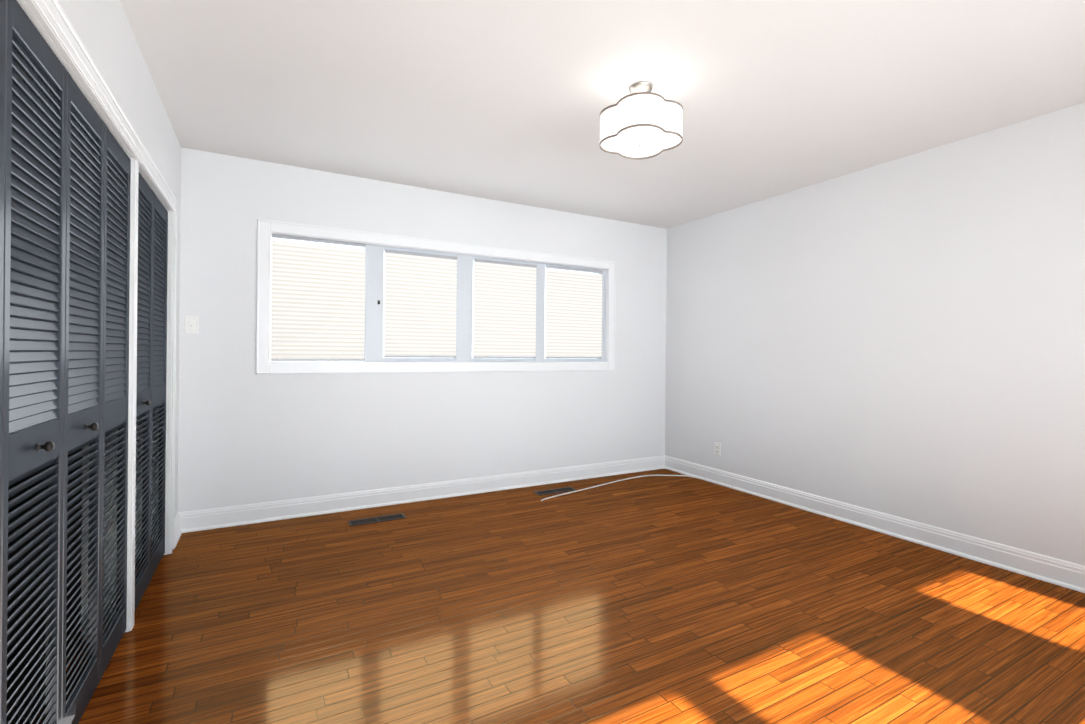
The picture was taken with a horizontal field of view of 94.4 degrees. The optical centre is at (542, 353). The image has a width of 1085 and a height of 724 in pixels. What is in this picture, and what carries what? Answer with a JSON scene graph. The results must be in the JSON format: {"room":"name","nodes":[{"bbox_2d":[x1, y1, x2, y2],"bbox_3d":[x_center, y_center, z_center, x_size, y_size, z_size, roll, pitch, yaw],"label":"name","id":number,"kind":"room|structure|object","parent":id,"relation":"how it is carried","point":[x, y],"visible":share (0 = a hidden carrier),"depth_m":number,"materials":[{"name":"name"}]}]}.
{"room":"empty bedroom","nodes":[
{"label":"empty bedroom","id":0,"kind":"room"},
{"bbox_2d":[6,92,84,723],"bbox_3d":[-1.923,-0.081,1.510,0.650,2.440,3.015,1,0,-29],"label":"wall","id":1,"kind":"structure","parent":0,"point":[21,623],"depth_m":1.91,"materials":[{"name":"black"}]},
{"bbox_2d":[58,0,180,517],"bbox_3d":[-1.198,-0.073,1.019,0.150,2.440,4.856,1,0,-29],"label":"wall","id":2,"kind":"structure","parent":0,"point":[103,29],"depth_m":2.05,"materials":[{"name":"paint"}]},
{"bbox_2d":[0,0,5,602],"bbox_3d":[-1.019,0.175,0.864,0.090,1.923,0.498,1,0,-29],"label":"closet door","id":3,"kind":"structure","parent":2,"relation":"in","point":[2,65],"depth_m":1.06,"materials":[{"name":"wood"}]},
{"bbox_2d":[0,0,66,723],"bbox_3d":[-1.244,0.173,1.240,0.058,1.923,0.372,1,0,-29],"label":"closet door","id":4,"kind":"structure","parent":2,"relation":"in","point":[33,331],"depth_m":1.23,"materials":[{"name":"wood"}]},
{"bbox_2d":[61,71,104,723],"bbox_3d":[-1.424,0.171,1.569,0.058,1.923,0.372,1,0,-29],"label":"closet door","id":5,"kind":"structure","parent":2,"relation":"in","point":[84,303],"depth_m":1.57,"materials":[{"name":"wood"}]},
{"bbox_2d":[14,0,177,640],"bbox_3d":[-1.564,0.131,1.709,0.175,2.023,2.671,1,0,-29],"label":"trim","id":6,"kind":"structure","parent":2,"relation":"attached to","point":[51,22],"depth_m":2.06,"materials":[{"name":"white"}]},
{"bbox_2d":[100,125,130,679],"bbox_3d":[-1.617,0.168,1.889,0.028,1.923,0.368,1,0,-29],"label":"closet door","id":7,"kind":"structure","parent":2,"relation":"in","point":[116,328],"depth_m":1.90,"materials":[{"name":"wood"}]},
{"bbox_2d":[135,173,152,609],"bbox_3d":[-1.818,0.166,2.287,0.058,1.923,0.413,1,0,-29],"label":"closet door","id":8,"kind":"structure","parent":2,"relation":"in","point":[144,336],"depth_m":2.35,"materials":[{"name":"wood"}]},
{"bbox_2d":[150,192,167,580],"bbox_3d":[-2.031,0.164,2.645,0.028,1.923,0.413,1,0,-29],"label":"closet door","id":9,"kind":"structure","parent":2,"relation":"in","point":[159,321],"depth_m":2.67,"materials":[{"name":"wood"}]},
{"bbox_2d":[174,513,181,547],"bbox_3d":[-2.226,1.071,3.057,0.026,0.127,0.306,1,0,-29],"label":"baseboard","id":10,"kind":"structure","parent":2,"relation":"attached to","point":[177,532],"depth_m":3.07,"materials":[{"name":"white"}]},
{"bbox_2d":[178,147,666,511],"bbox_3d":[-0.556,-0.070,4.227,4.362,2.440,0.150,1,0,-29],"label":"wall","id":11,"kind":"structure","parent":0,"point":[247,434],"depth_m":3.76,"materials":[{"name":"paint"}]},
{"bbox_2d":[185,316,197,333],"bbox_3d":[-2.237,-0.181,3.204,0.070,0.114,0.023,1,0,-29],"label":"light switch","id":12,"kind":"object","parent":11,"relation":"attached to","point":[191,324],"visible":1,"depth_m":3.21,"materials":[{"name":"white plastic"}]},
{"bbox_2d":[178,455,664,532],"bbox_3d":[-0.525,1.087,4.151,4.062,0.127,0.026,1,0,-29],"label":"baseboard","id":13,"kind":"structure","parent":11,"relation":"attached to","point":[211,518],"depth_m":3.82,"materials":[{"name":"white"}]},
{"bbox_2d":[256,219,615,373],"bbox_3d":[-0.640,-0.371,4.142,2.980,1.040,0.134,1,0,-29],"label":"window","id":14,"kind":"structure","parent":11,"relation":"in","point":[327,315],"depth_m":3.94,"materials":[{"name":"white"}]},
{"bbox_2d":[32,468,1084,723],"bbox_3d":[0.293,1.211,1.931,5.062,0.100,5.006,1,0,-29],"label":"floor","id":15,"kind":"structure","parent":0,"point":[666,596],"depth_m":2.17,"materials":[{"name":"brown wood"}]},
{"bbox_2d":[348,513,405,525],"bbox_3d":[-1.135,1.142,3.459,0.370,0.005,0.110,1,0,-29],"label":"floor vent","id":16,"kind":"object","parent":15,"relation":"in","point":[376,519],"visible":1,"depth_m":3.45,"materials":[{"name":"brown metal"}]},
{"bbox_2d":[534,487,575,494],"bbox_3d":[0.107,1.154,4.220,0.360,0.005,0.110,1,0,-29],"label":"floor vent","id":17,"kind":"object","parent":15,"relation":"in","point":[553,491],"visible":1,"depth_m":4.21,"materials":[{"name":"brown metal"}]},
{"bbox_2d":[541,475,699,500],"bbox_3d":[0.668,1.157,4.422,1.662,0.009,0.314,1,0,-29],"label":"cord","id":18,"kind":"object","parent":15,"relation":"on","point":[616,481],"visible":0.98,"depth_m":4.53,"materials":[{"name":"white plastic"}]},
{"bbox_2d":[119,0,1084,228],"bbox_3d":[0.318,-1.329,1.929,5.062,0.100,5.006,1,0,-29],"label":"ceiling","id":19,"kind":"structure","parent":0,"point":[505,100],"depth_m":2.39,"materials":[{"name":"paint"}]},
{"bbox_2d":[600,81,682,159],"bbox_3d":[0.472,-1.133,2.414,0.351,0.290,0.351,1,0,-29],"label":"ceiling light","id":20,"kind":"object","parent":19,"relation":"attached to","point":[641,121],"visible":1,"depth_m":2.33,"materials":[{"name":"white glass"}]},
{"bbox_2d":[665,102,1084,565],"bbox_3d":[2.495,-0.039,3.046,0.150,2.440,4.856,1,0,-29],"label":"wall","id":21,"kind":"structure","parent":0,"point":[903,337],"depth_m":3.19,"materials":[{"name":"paint"}]},
{"bbox_2d":[714,442,720,455],"bbox_3d":[1.578,0.862,4.535,0.009,0.114,0.070,1,0,-29],"label":"electrical outlet","id":22,"kind":"object","parent":21,"relation":"attached to","point":[717,448],"visible":1,"depth_m":4.53,"materials":[{"name":"white plastic"}]},
{"bbox_2d":[665,455,1084,592],"bbox_3d":[2.370,1.117,3.070,0.026,0.127,4.706,1,0,-29],"label":"baseboard","id":23,"kind":"structure","parent":21,"relation":"attached to","point":[1063,573],"depth_m":3.16,"materials":[{"name":"white"}]}
]}

